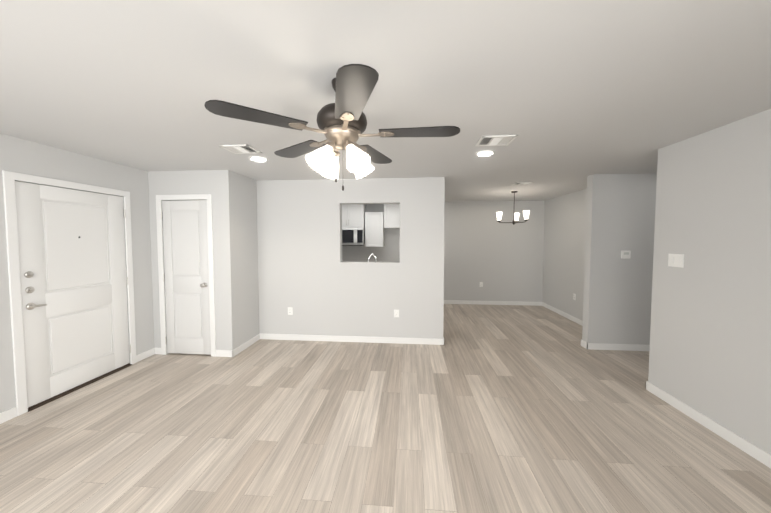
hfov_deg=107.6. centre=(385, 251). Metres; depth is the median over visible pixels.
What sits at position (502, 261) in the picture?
wall
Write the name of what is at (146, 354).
baseboard
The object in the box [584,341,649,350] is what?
baseboard
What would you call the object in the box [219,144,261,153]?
ceiling vent
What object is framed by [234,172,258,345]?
wall
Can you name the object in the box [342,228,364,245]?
microwave
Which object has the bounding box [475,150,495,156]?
recessed light
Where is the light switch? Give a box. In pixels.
[668,254,683,267]
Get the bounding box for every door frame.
[2,170,136,415]
[156,194,215,356]
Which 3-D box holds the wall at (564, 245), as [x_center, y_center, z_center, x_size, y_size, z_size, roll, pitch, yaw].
[3.624,0.095,5.276,0.130,2.440,2.550,0,3,5]
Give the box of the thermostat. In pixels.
[621,251,630,258]
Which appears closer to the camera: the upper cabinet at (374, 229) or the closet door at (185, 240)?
the closet door at (185, 240)
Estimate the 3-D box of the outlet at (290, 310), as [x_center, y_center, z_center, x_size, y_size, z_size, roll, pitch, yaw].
[-1.462,0.908,4.327,0.075,0.115,0.008,0,3,5]
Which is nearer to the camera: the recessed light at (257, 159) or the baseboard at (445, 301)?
the recessed light at (257, 159)
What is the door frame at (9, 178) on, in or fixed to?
attached to the wall at (20, 155)
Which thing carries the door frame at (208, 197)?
attached to the wall at (219, 185)
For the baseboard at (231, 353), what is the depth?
3.94 m
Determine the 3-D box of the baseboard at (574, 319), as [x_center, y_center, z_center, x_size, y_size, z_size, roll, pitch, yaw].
[3.551,1.270,5.314,0.014,0.090,2.510,0,3,5]
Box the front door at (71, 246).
[15,181,130,407]
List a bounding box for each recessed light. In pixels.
[249,156,267,161]
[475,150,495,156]
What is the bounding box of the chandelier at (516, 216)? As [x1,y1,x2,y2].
[496,191,529,224]
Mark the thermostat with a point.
(625, 254)
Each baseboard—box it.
[0,406,17,423]
[136,348,159,361]
[228,333,259,356]
[260,333,443,344]
[444,300,539,305]
[540,302,582,325]
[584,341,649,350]
[646,381,770,467]
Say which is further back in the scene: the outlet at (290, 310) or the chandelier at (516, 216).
the chandelier at (516, 216)
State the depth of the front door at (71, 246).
2.86 m
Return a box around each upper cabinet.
[342,204,365,227]
[365,212,383,246]
[384,204,399,227]
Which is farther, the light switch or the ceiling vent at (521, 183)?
the ceiling vent at (521, 183)
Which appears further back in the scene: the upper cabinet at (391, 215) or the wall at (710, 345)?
the upper cabinet at (391, 215)
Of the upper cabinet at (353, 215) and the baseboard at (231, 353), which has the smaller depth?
the baseboard at (231, 353)
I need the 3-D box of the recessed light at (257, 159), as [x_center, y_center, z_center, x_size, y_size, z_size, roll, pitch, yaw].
[-1.405,-1.025,3.126,0.200,0.009,0.200,0,3,5]
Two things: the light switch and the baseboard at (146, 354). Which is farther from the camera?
the baseboard at (146, 354)
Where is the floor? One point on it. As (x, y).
(509, 409)
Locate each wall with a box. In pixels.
[0,133,154,412]
[148,170,238,353]
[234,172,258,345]
[256,177,444,338]
[342,201,544,301]
[542,189,586,320]
[582,173,656,344]
[648,109,770,453]
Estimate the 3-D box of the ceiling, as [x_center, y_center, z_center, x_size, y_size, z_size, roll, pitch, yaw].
[0.786,-1.035,2.101,8.700,0.100,9.850,0,3,5]
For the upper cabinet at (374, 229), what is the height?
0.800 m
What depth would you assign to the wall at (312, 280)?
4.23 m
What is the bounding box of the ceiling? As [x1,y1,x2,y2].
[0,0,770,201]
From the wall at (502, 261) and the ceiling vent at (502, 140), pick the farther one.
the wall at (502, 261)
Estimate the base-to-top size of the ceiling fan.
0.619 m
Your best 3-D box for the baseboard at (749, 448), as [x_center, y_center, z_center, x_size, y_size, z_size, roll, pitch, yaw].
[2.464,1.498,0.185,0.014,0.090,5.494,0,3,5]
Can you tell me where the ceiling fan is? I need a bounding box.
[204,64,459,190]
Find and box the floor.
[0,304,770,512]
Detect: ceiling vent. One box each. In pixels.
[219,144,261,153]
[475,135,517,145]
[512,182,533,184]
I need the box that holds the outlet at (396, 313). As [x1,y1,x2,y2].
[394,310,398,316]
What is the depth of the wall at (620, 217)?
3.90 m
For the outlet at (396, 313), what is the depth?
4.19 m
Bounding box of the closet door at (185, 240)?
[161,200,210,354]
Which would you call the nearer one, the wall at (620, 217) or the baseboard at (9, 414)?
the baseboard at (9, 414)
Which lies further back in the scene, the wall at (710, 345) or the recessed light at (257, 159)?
the recessed light at (257, 159)
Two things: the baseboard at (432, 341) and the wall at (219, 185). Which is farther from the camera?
the baseboard at (432, 341)
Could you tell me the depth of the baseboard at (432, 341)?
4.25 m
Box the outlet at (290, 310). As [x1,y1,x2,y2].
[288,307,292,314]
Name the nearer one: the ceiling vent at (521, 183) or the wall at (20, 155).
the wall at (20, 155)

